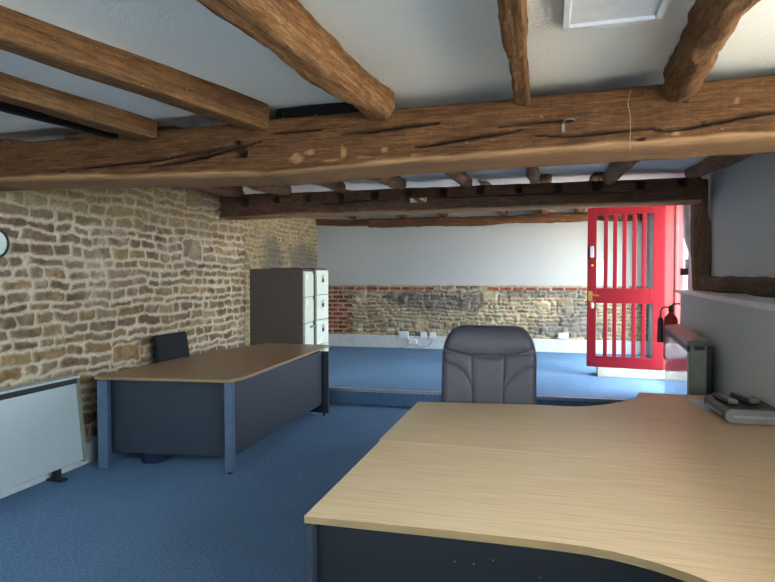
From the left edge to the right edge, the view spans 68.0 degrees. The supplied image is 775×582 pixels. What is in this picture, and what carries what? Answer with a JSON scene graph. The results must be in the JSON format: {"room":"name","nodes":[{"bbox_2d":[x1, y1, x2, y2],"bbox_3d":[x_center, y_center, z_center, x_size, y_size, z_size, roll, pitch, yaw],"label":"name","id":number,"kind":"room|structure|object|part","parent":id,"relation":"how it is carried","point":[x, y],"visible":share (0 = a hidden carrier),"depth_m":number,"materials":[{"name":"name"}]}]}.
{"room":"office","nodes":[
{"label":"office","id":0,"kind":"room"},
{"bbox_2d":[0,187,246,439],"bbox_3d":[-3.247,0.099,2.925,0.674,2.660,8.920,0,1,15],"label":"wall","id":1,"kind":"structure","parent":0,"point":[89,278],"depth_m":4.91,"materials":[{"name":"stone"}]},
{"bbox_2d":[0,229,9,257],"bbox_3d":[-2.624,-0.320,3.830,0.052,0.207,0.207,0,1,15],"label":"wall clock","id":2,"kind":"object","parent":1,"relation":"attached to","point":[4,240],"visible":1,"depth_m":3.88,"materials":[{"name":"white plastic"}]},
{"bbox_2d":[0,436,97,498],"bbox_3d":[-2.927,1.345,2.872,0.075,0.170,8.830,0,1,15],"label":"baseboard","id":3,"kind":"structure","parent":1,"relation":"attached to","point":[91,444],"depth_m":4.42,"materials":[{"name":"white paint"}]},
{"bbox_2d":[219,177,701,219],"bbox_3d":[0.606,-0.980,6.241,5.140,0.319,0.280,0,1,11],"label":"ceiling beam","id":4,"kind":"structure","parent":1,"relation":"attached to","point":[662,191],"depth_m":6.08,"materials":[{"name":"brown wood"}]},
{"bbox_2d":[0,403,411,581],"bbox_3d":[-0.230,1.496,2.226,5.800,0.100,9.300,0,1,15],"label":"floor","id":5,"kind":"structure","parent":0,"point":[180,518],"depth_m":3.68,"materials":[{"name":"blue carpet"}]},
{"bbox_2d":[0,375,87,491],"bbox_3d":[-2.627,1.040,3.592,0.185,0.745,1.770,0,1,15],"label":"heater","id":6,"kind":"object","parent":5,"relation":"on","point":[42,430],"visible":1,"depth_m":4.05,"materials":[{"name":"metal"}]},
{"bbox_2d":[0,378,76,399],"bbox_3d":[-2.649,0.705,3.590,0.104,0.040,1.710,0,1,15],"label":"grille","id":7,"kind":"object","parent":6,"relation":"attached to","point":[40,387],"depth_m":4.06,"materials":[{"name":"grey metal"}]},
{"bbox_2d":[140,453,168,463],"bbox_3d":[-1.909,1.248,4.716,0.270,0.275,0.270,0,1,15],"label":"waste bin","id":8,"kind":"object","parent":5,"relation":"on","point":[145,458],"visible":0.18,"depth_m":4.62,"materials":[{"name":"blue plastic"}]},
{"bbox_2d":[153,331,189,362],"bbox_3d":[-1.875,0.889,5.493,0.503,0.954,0.502,0,1,15],"label":"office chair","id":9,"kind":"object","parent":5,"relation":"on","point":[170,346],"visible":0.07,"depth_m":5.49,"materials":[{"name":"black fabric"}]},
{"bbox_2d":[94,343,329,473],"bbox_3d":[-1.442,1.005,5.534,1.190,0.722,2.487,0,1,15],"label":"desk","id":10,"kind":"object","parent":5,"relation":"on","point":[222,403],"visible":1,"depth_m":4.57,"materials":[{"name":"brown wood"}]},
{"bbox_3d":[-2.180,1.030,4.761,0.080,0.685,0.600,0,1,6],"label":"panel leg","id":11,"kind":"part","parent":10,"relation":"part of","materials":[{"name":"metal"}]},
{"bbox_3d":[-1.708,0.992,4.532,0.989,0.597,0.018,0,1,7],"label":"modesty panel","id":12,"kind":"part","parent":10,"relation":"part of","materials":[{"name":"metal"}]},
{"bbox_3d":[-1.201,1.035,4.387,0.060,0.677,0.065,0,1,6],"label":"leg","id":13,"kind":"part","parent":10,"relation":"part of","materials":[{"name":"metal"}]},
{"bbox_3d":[-0.942,0.957,5.327,0.018,0.567,1.871,0,1,14],"label":"modesty panel","id":14,"kind":"part","parent":10,"relation":"part of","materials":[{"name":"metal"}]},
{"bbox_3d":[-1.018,0.985,6.344,0.803,0.672,0.025,0,1,19],"label":"panel leg","id":15,"kind":"part","parent":10,"relation":"part of","materials":[{"name":"metal"}]},
{"bbox_2d":[441,325,536,404],"bbox_3d":[0.632,0.826,3.705,0.665,1.167,0.620,0,1,15],"label":"office chair","id":16,"kind":"object","parent":5,"relation":"on","point":[494,364],"visible":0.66,"depth_m":3.83,"materials":[{"name":"grey leather"}]},
{"bbox_2d":[304,440,774,581],"bbox_3d":[0.729,1.106,1.814,2.008,0.700,1.550,0,1,15],"label":"desk","id":17,"kind":"object","parent":5,"relation":"on","point":[405,512],"visible":1,"depth_m":1.92,"materials":[{"name":"brown wood"}]},
{"bbox_3d":[-0.139,1.099,2.354,0.025,0.663,0.925,0,1,15],"label":"panel leg","id":18,"kind":"part","parent":17,"relation":"part of","materials":[{"name":"metal"}]},
{"bbox_3d":[0.361,1.069,1.794,1.236,0.575,0.020,0,1,15],"label":"modesty panel","id":19,"kind":"part","parent":17,"relation":"part of","materials":[{"name":"black metal"}]},
{"bbox_2d":[379,392,774,470],"bbox_3d":[1.141,1.069,3.333,2.017,0.700,1.596,0,1,15],"label":"desk","id":20,"kind":"object","parent":5,"relation":"on","point":[652,427],"visible":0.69,"depth_m":2.98,"materials":[{"name":"brown wood"}]},
{"bbox_2d":[688,399,712,409],"bbox_3d":[2.002,0.711,3.597,0.140,0.002,0.300,0,1,11],"label":"paper sheet","id":21,"kind":"object","parent":20,"relation":"on","point":[700,403],"visible":0.43,"depth_m":3.61,"materials":[{"name":"white paper"}]},
{"bbox_2d":[703,394,774,425],"bbox_3d":[2.028,0.680,3.304,0.280,0.080,0.434,0,1,14],"label":"media box","id":22,"kind":"object","parent":20,"relation":"on","point":[762,413],"visible":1,"depth_m":3.13,"materials":[{"name":"plastic"}]},
{"bbox_2d":[712,393,737,404],"bbox_3d":[1.962,0.625,3.346,0.046,0.031,0.233,0,1,6],"label":"remote control","id":23,"kind":"object","parent":22,"relation":"on","point":[720,396],"visible":1,"depth_m":3.30,"materials":[{"name":"black plastic"}]},
{"bbox_2d":[730,392,758,404],"bbox_3d":[2.082,0.625,3.357,0.046,0.031,0.233,0,1,3],"label":"remote control","id":24,"kind":"object","parent":22,"relation":"on","point":[742,397],"visible":1,"depth_m":3.32,"materials":[{"name":"black plastic"}]},
{"bbox_3d":[1.978,0.682,3.104,0.279,0.074,0.014,0,1,14],"label":"panel","id":25,"kind":"part","parent":22,"relation":"part of","materials":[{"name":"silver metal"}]},
{"bbox_2d":[665,324,711,395],"bbox_3d":[2.780,0.868,5.380,0.181,1.002,1.630,1,1,20],"label":"heater","id":26,"kind":"object","parent":5,"relation":"on","point":[688,355],"visible":0.54,"depth_m":4.77,"materials":[{"name":"white painted metal"},{"name":"dark grey metal"}]},
{"bbox_3d":[2.710,0.820,5.417,0.012,0.697,1.606,1,1,20],"label":"panel","id":27,"kind":"part","parent":26,"relation":"part of","materials":[{"name":"white metal"}]},
{"bbox_2d":[665,329,689,351],"bbox_3d":[2.709,0.446,5.398,0.024,0.051,1.626,1,1,20],"label":"grille","id":28,"kind":"object","parent":26,"relation":"attached to","point":[672,336],"depth_m":5.20,"materials":[{"name":"grey metal"}]},
{"bbox_3d":[2.770,0.793,5.384,0.123,0.752,1.626,1,1,20],"label":"casing","id":29,"kind":"part","parent":26,"relation":"part of","materials":[{"name":"grey metal"}]},
{"bbox_2d":[694,346,704,350],"bbox_3d":[2.501,0.459,4.609,0.075,0.035,0.008,1,1,20],"label":"vent","id":30,"kind":"object","parent":26,"relation":"attached to","point":[696,348],"depth_m":4.60,"materials":[{"name":"black plastic"}]},
{"bbox_2d":[244,218,317,345],"bbox_3d":[-1.977,-0.087,9.324,0.341,2.720,4.100,0,1,15],"label":"wall","id":31,"kind":"structure","parent":0,"point":[278,242],"depth_m":9.40,"materials":[{"name":"stone"}]},
{"bbox_2d":[0,0,774,209],"bbox_3d":[-0.061,-1.239,4.291,6.700,0.632,13.500,0,1,15],"label":"ceiling","id":32,"kind":"structure","parent":0,"point":[427,52],"depth_m":2.27,"materials":[{"name":"paint"}]},
{"bbox_2d":[0,101,117,138],"bbox_3d":[-1.976,-0.868,2.283,0.057,0.087,2.245,1,2,27],"label":"joist","id":33,"kind":"object","parent":32,"relation":"hanging from","point":[4,107],"visible":0.44,"depth_m":2.84,"materials":[{"name":"brown wood"}]},
{"bbox_2d":[0,72,156,139],"bbox_3d":[-1.775,-0.846,1.949,0.122,0.134,2.487,1,2,24],"label":"joist","id":34,"kind":"object","parent":32,"relation":"hanging from","point":[14,90],"visible":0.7,"depth_m":2.62,"materials":[{"name":"brown wood"}]},
{"bbox_2d":[0,139,242,196],"bbox_3d":[-2.119,-1.040,5.124,0.197,0.309,2.918,0,1,16],"label":"joist","id":35,"kind":"object","parent":32,"relation":"hanging from","point":[233,191],"visible":0.11,"depth_m":6.01,"materials":[{"name":"brown wood"}]},
{"bbox_2d":[0,5,268,130],"bbox_3d":[-1.307,-0.868,1.747,0.120,0.155,2.789,1,2,28],"label":"joist","id":36,"kind":"object","parent":32,"relation":"hanging from","point":[21,34],"visible":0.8,"depth_m":2.21,"materials":[{"name":"brown wood"}]},
{"bbox_2d":[64,132,290,195],"bbox_3d":[-1.527,-1.038,5.016,0.181,0.258,3.020,0,1,16],"label":"joist","id":37,"kind":"object","parent":32,"relation":"hanging from","point":[278,190],"visible":0.16,"depth_m":5.90,"materials":[{"name":"brown wood"}]},
{"bbox_2d":[157,126,345,192],"bbox_3d":[-0.906,-1.041,4.873,0.168,0.260,3.071,0,1,16],"label":"joist","id":38,"kind":"object","parent":32,"relation":"hanging from","point":[340,187],"visible":0.09,"depth_m":6.00,"materials":[{"name":"brown wood"}]},
{"bbox_2d":[197,0,394,119],"bbox_3d":[-0.639,-0.868,1.098,0.199,0.204,3.631,0,1,20],"label":"joist","id":39,"kind":"object","parent":32,"relation":"hanging from","point":[286,28],"visible":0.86,"depth_m":1.99,"materials":[{"name":"brown wood"}]},
{"bbox_2d":[261,191,356,218],"bbox_3d":[-1.097,-1.343,8.822,0.160,0.197,4.303,0,1,12],"label":"rafter","id":40,"kind":"object","parent":32,"relation":"hanging from","point":[350,217],"visible":0.02,"depth_m":10.70,"materials":[{"name":"brown wood"}]},
{"bbox_2d":[269,118,406,189],"bbox_3d":[-0.286,-1.051,4.731,0.191,0.284,3.128,0,1,16],"label":"joist","id":41,"kind":"object","parent":32,"relation":"hanging from","point":[397,182],"visible":0.17,"depth_m":5.73,"materials":[{"name":"brown wood"}]},
{"bbox_2d":[345,189,406,217],"bbox_3d":[-0.191,-1.337,8.595,0.176,0.180,4.341,0,1,13],"label":"rafter","id":42,"kind":"object","parent":32,"relation":"hanging from","point":[402,215],"visible":0.05,"depth_m":10.39,"materials":[{"name":"brown wood"}]},
{"bbox_2d":[0,75,774,191],"bbox_3d":[-0.201,-0.760,3.035,5.320,0.325,0.397,0,1,15],"label":"ceiling beam","id":43,"kind":"structure","parent":32,"relation":"hanging from","point":[736,116],"depth_m":2.77,"materials":[{"name":"brown wood"}]},
{"bbox_2d":[276,102,359,118],"bbox_3d":[-0.296,-0.916,3.004,0.570,0.111,0.170,0,1,16],"label":"packing timber","id":44,"kind":"object","parent":43,"relation":"on","point":[342,107],"visible":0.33,"depth_m":2.94,"materials":[{"name":"black wood"}]},
{"bbox_2d":[562,118,574,131],"bbox_3d":[0.799,-0.736,2.549,0.063,0.056,0.024,1,2,41],"label":"hook","id":45,"kind":"object","parent":43,"relation":"attached to","point":[563,124],"visible":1,"depth_m":2.56,"materials":[{"name":"metal"}]},
{"bbox_2d":[628,91,630,135],"bbox_3d":[1.047,-0.741,2.491,0.014,0.258,0.002,0,1,15],"label":"wire","id":46,"kind":"object","parent":43,"relation":"attached to","point":[630,91],"visible":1,"depth_m":2.49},
{"bbox_2d":[389,186,447,216],"bbox_3d":[0.528,-1.325,8.415,0.158,0.189,4.371,0,1,14],"label":"rafter","id":47,"kind":"object","parent":32,"relation":"hanging from","point":[415,199],"visible":0.16,"depth_m":8.17,"materials":[{"name":"brown wood"}]},
{"bbox_2d":[444,172,472,188],"bbox_3d":[0.406,-1.047,4.573,0.159,0.235,3.187,0,1,16],"label":"joist","id":48,"kind":"object","parent":32,"relation":"hanging from","point":[461,178],"visible":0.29,"depth_m":5.43,"materials":[{"name":"brown wood"}]},
{"bbox_2d":[478,180,507,214],"bbox_3d":[1.524,-1.333,8.165,0.161,0.181,4.414,0,1,14],"label":"rafter","id":49,"kind":"object","parent":32,"relation":"hanging from","point":[479,181],"visible":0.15,"depth_m":6.52,"materials":[{"name":"brown wood"}]},
{"bbox_2d":[497,0,530,105],"bbox_3d":[0.141,-0.871,0.884,0.143,0.218,3.621,0,1,15],"label":"joist","id":50,"kind":"object","parent":32,"relation":"hanging from","point":[512,14],"visible":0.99,"depth_m":1.88,"materials":[{"name":"brown wood"}]},
{"bbox_2d":[511,98,538,183],"bbox_3d":[1.083,-1.046,4.418,0.120,0.222,3.244,0,1,16],"label":"joist","id":51,"kind":"object","parent":32,"relation":"hanging from","point":[532,173],"visible":0.27,"depth_m":5.16,"materials":[{"name":"brown wood"}]},
{"bbox_2d":[539,174,552,213],"bbox_3d":[2.188,-1.319,7.999,0.166,0.186,4.444,0,1,15],"label":"rafter","id":52,"kind":"object","parent":32,"relation":"hanging from","point":[544,178],"visible":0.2,"depth_m":6.17,"materials":[{"name":"brown wood"}]},
{"bbox_2d":[575,172,603,212],"bbox_3d":[2.731,-1.320,7.862,0.163,0.182,4.468,0,1,16],"label":"rafter","id":53,"kind":"object","parent":32,"relation":"hanging from","point":[596,176],"visible":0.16,"depth_m":6.10,"materials":[{"name":"brown wood"}]},
{"bbox_2d":[562,0,670,30],"bbox_3d":[0.653,-0.907,1.567,0.320,0.032,0.810,0,1,15],"label":"ceiling hatch","id":54,"kind":"object","parent":32,"relation":"attached to","point":[576,14],"visible":1,"depth_m":1.88,"materials":[{"name":"white paint"}]},
{"bbox_3d":[0.653,-0.913,1.567,0.270,0.020,0.760,0,1,15],"label":"panel","id":55,"kind":"part","parent":54,"relation":"part of","materials":[{"name":"white paint"}]},
{"bbox_2d":[602,161,639,184],"bbox_3d":[1.824,-1.036,4.246,0.185,0.269,3.306,0,1,16],"label":"joist","id":56,"kind":"object","parent":32,"relation":"hanging from","point":[614,171],"visible":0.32,"depth_m":5.08,"materials":[{"name":"brown wood"}]},
{"bbox_2d":[660,0,760,101],"bbox_3d":[0.735,-0.847,0.722,0.164,0.206,3.620,0,1,16],"label":"joist","id":57,"kind":"object","parent":32,"relation":"hanging from","point":[711,23],"visible":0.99,"depth_m":1.91,"materials":[{"name":"brown wood"}]},
{"bbox_2d":[684,154,753,177],"bbox_3d":[2.583,-1.056,4.071,0.222,0.320,3.372,0,1,16],"label":"joist","id":58,"kind":"object","parent":32,"relation":"hanging from","point":[710,164],"visible":0.47,"depth_m":4.79,"materials":[{"name":"brown wood"}]},
{"bbox_2d":[317,208,649,340],"bbox_3d":[1.642,-0.237,10.566,6.300,2.600,0.370,0,1,13],"label":"wall","id":59,"kind":"structure","parent":0,"point":[506,254],"depth_m":10.44,"materials":[{"name":"white paint"}]},
{"bbox_2d":[315,219,367,225],"bbox_3d":[-0.843,-1.296,10.923,1.334,0.140,0.147,1,2,14],"label":"wall plate","id":60,"kind":"object","parent":59,"relation":"attached to","point":[320,222],"visible":0.84,"depth_m":10.88,"materials":[{"name":"brown wood"}]},
{"bbox_2d":[399,331,408,338],"bbox_3d":[0.300,0.814,10.668,0.186,0.130,0.061,0,1,13],"label":"wall socket","id":61,"kind":"object","parent":59,"relation":"attached to","point":[402,334],"visible":1,"depth_m":10.64,"materials":[{"name":"white plastic"}]},
{"bbox_2d":[408,338,416,343],"bbox_3d":[0.462,0.928,10.634,0.171,0.096,0.061,0,1,13],"label":"plug adaptor","id":62,"kind":"object","parent":59,"relation":"attached to","point":[410,341],"visible":1,"depth_m":10.61,"materials":[{"name":"white plastic"}]},
{"bbox_2d":[420,332,426,337],"bbox_3d":[0.664,0.811,10.584,0.113,0.121,0.061,0,1,13],"label":"wall socket","id":63,"kind":"object","parent":59,"relation":"attached to","point":[422,334],"visible":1,"depth_m":10.56,"materials":[{"name":"white plastic"}]},
{"bbox_2d":[430,332,435,337],"bbox_3d":[0.829,0.812,10.547,0.112,0.111,0.061,0,1,13],"label":"wall socket","id":64,"kind":"object","parent":59,"relation":"attached to","point":[432,334],"visible":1,"depth_m":10.52,"materials":[{"name":"white plastic"}]},
{"bbox_2d":[328,334,648,354],"bbox_3d":[1.507,0.953,10.454,6.000,0.225,0.105,0,1,13],"label":"baseboard","id":65,"kind":"structure","parent":59,"relation":"attached to","point":[350,340],"depth_m":10.54,"materials":[{"name":"white paint"}]},
{"bbox_2d":[367,212,641,227],"bbox_3d":[1.960,-1.268,10.230,4.780,0.212,0.206,0,1,13],"label":"wall plate","id":66,"kind":"object","parent":59,"relation":"attached to","point":[535,217],"visible":0.88,"depth_m":10.22,"materials":[{"name":"brown wood"}]},
{"bbox_2d":[558,333,567,338],"bbox_3d":[3.069,0.779,10.032,0.167,0.100,0.061,0,1,13],"label":"wall socket","id":67,"kind":"object","parent":59,"relation":"attached to","point":[560,335],"visible":1,"depth_m":10.01,"materials":[{"name":"white plastic"}]},
{"bbox_2d":[328,346,664,406],"bbox_3d":[1.095,1.249,8.671,6.350,0.280,4.558,0,1,15],"label":"floor","id":68,"kind":"structure","parent":0,"point":[558,373],"depth_m":7.48,"materials":[{"name":"blue carpet"}]},
{"bbox_2d":[250,269,314,344],"bbox_3d":[-1.343,0.428,7.428,0.735,1.422,0.444,0,1,8],"label":"filing cabinet","id":69,"kind":"object","parent":68,"relation":"on","point":[281,300],"visible":0.68,"depth_m":7.21,"materials":[{"name":"metal"}]},
{"bbox_3d":[-1.017,-0.088,7.370,0.032,0.322,0.412,0,1,8],"label":"drawer","id":70,"kind":"part","parent":69,"relation":"part of","materials":[{"name":"white metal"}]},
{"bbox_3d":[-1.017,0.241,7.378,0.032,0.322,0.412,0,1,8],"label":"drawer","id":71,"kind":"part","parent":69,"relation":"part of","materials":[{"name":"white metal"}]},
{"bbox_3d":[-1.017,0.571,7.386,0.032,0.322,0.412,0,1,8],"label":"drawer","id":72,"kind":"part","parent":69,"relation":"part of","materials":[{"name":"white metal"}]},
{"bbox_2d":[270,268,327,350],"bbox_3d":[-1.200,0.406,7.937,0.684,1.442,0.450,0,1,16],"label":"filing cabinet","id":73,"kind":"object","parent":68,"relation":"on","point":[320,278],"visible":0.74,"depth_m":7.77,"materials":[{"name":"metal"}]},
{"bbox_3d":[-0.897,-0.117,7.840,0.032,0.327,0.418,0,1,16],"label":"drawer","id":74,"kind":"part","parent":73,"relation":"part of","materials":[{"name":"white metal"}]},
{"bbox_3d":[-0.897,0.217,7.848,0.032,0.327,0.418,0,1,16],"label":"drawer","id":75,"kind":"part","parent":73,"relation":"part of","materials":[{"name":"white metal"}]},
{"bbox_3d":[-0.897,0.552,7.856,0.032,0.327,0.418,0,1,16],"label":"drawer","id":76,"kind":"part","parent":73,"relation":"part of","materials":[{"name":"white metal"}]},
{"bbox_2d":[329,387,629,402],"bbox_3d":[0.775,1.173,6.552,5.160,0.036,0.047,0,1,12],"label":"trim","id":77,"kind":"structure","parent":68,"relation":"attached to","point":[609,400],"depth_m":6.59,"materials":[{"name":"metal"}]},
{"bbox_2d":[596,367,664,379],"bbox_3d":[3.275,1.075,7.654,0.920,0.118,0.340,0,1,18],"label":"step","id":78,"kind":"structure","parent":68,"relation":"on","point":[601,371],"depth_m":7.51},
{"bbox_2d":[648,213,687,356],"bbox_3d":[4.272,-0.087,8.691,0.250,2.750,2.780,0,1,15],"label":"wall","id":79,"kind":"structure","parent":0,"point":[651,217],"depth_m":9.53,"materials":[{"name":"white paint"}]},
{"bbox_2d":[586,206,665,369],"bbox_3d":[3.097,-0.048,7.499,0.935,2.120,0.106,1,1,21],"label":"door","id":80,"kind":"structure","parent":79,"relation":"in","point":[643,295],"depth_m":7.50,"materials":[{"name":"red paint"}]},
{"bbox_3d":[2.700,0.064,7.663,0.055,0.125,0.008,1,1,21],"label":"handle","id":81,"kind":"part","parent":80,"relation":"part of","materials":[{"name":"gold metal"}]},
{"bbox_2d":[664,205,683,369],"bbox_3d":[3.583,-0.009,6.942,0.275,2.320,1.040,0,1,15],"label":"trim","id":82,"kind":"structure","parent":79,"relation":"attached to","point":[674,236],"depth_m":7.35,"materials":[{"name":"red paint"}]},
{"bbox_2d":[680,268,687,274],"bbox_3d":[3.350,-0.218,6.492,0.081,0.080,0.030,0,1,15],"label":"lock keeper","id":83,"kind":"object","parent":82,"relation":"attached to","point":[683,271],"visible":1,"depth_m":6.48,"materials":[{"name":"black metal"}]},
{"bbox_2d":[680,293,774,407],"bbox_3d":[2.205,0.793,1.827,0.700,1.325,9.650,0,1,15],"label":"wall","id":84,"kind":"structure","parent":0,"point":[741,339],"depth_m":4.17,"materials":[{"name":"grey paint"}]},
{"bbox_2d":[657,303,679,358],"bbox_3d":[3.171,0.450,6.402,0.321,0.638,0.148,0,1,15],"label":"fire extinguisher","id":85,"kind":"object","parent":84,"relation":"attached to","point":[670,318],"visible":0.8,"depth_m":6.38,"materials":[{"name":"red metal"}]},
{"bbox_2d":[682,205,692,288],"bbox_3d":[3.265,-0.487,6.234,0.123,0.929,0.090,0,1,15],"label":"trim","id":86,"kind":"structure","parent":84,"relation":"attached to","point":[685,208],"depth_m":6.20,"materials":[{"name":"paint"}]},
{"bbox_2d":[688,205,692,289],"bbox_3d":[3.441,-0.562,6.355,0.165,1.105,0.240,0,1,15],"label":"trim","id":87,"kind":"structure","parent":84,"relation":"attached to","point":[689,205],"depth_m":6.43,"materials":[{"name":"white paint"}]},
{"bbox_2d":[675,289,774,310],"bbox_3d":[2.025,0.119,1.860,0.475,0.054,9.650,0,1,15],"label":"trim","id":88,"kind":"structure","parent":84,"relation":"on","point":[765,303],"depth_m":4.13,"materials":[{"name":"paint"}]},
{"bbox_2d":[699,276,774,297],"bbox_3d":[2.817,-0.033,4.268,0.154,0.172,3.721,0,2,15],"label":"sill","id":89,"kind":"structure","parent":84,"relation":"attached to","point":[762,286],"depth_m":4.69,"materials":[{"name":"brown wood"}]},
{"bbox_2d":[690,179,710,290],"bbox_3d":[3.236,-0.575,5.946,0.169,1.140,0.166,-1,1,15],"label":"timber post","id":90,"kind":"object","parent":89,"relation":"on","point":[699,221],"visible":0.79,"depth_m":5.88,"materials":[{"name":"brown wood"}]},
{"bbox_2d":[702,152,774,293],"bbox_3d":[2.350,-0.491,1.678,0.360,1.300,9.500,0,1,15],"label":"wall","id":91,"kind":"structure","parent":0,"point":[741,210],"depth_m":4.91,"materials":[{"name":"grey paint"}]},
{"bbox_2d":[685,259,688,267],"bbox_3d":[3.352,-0.306,6.422,0.041,0.100,0.090,0,1,15],"label":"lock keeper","id":92,"kind":"object","parent":91,"relation":"attached to","point":[686,260],"visible":0.76,"depth_m":6.39,"materials":[{"name":"metal"}]}
]}

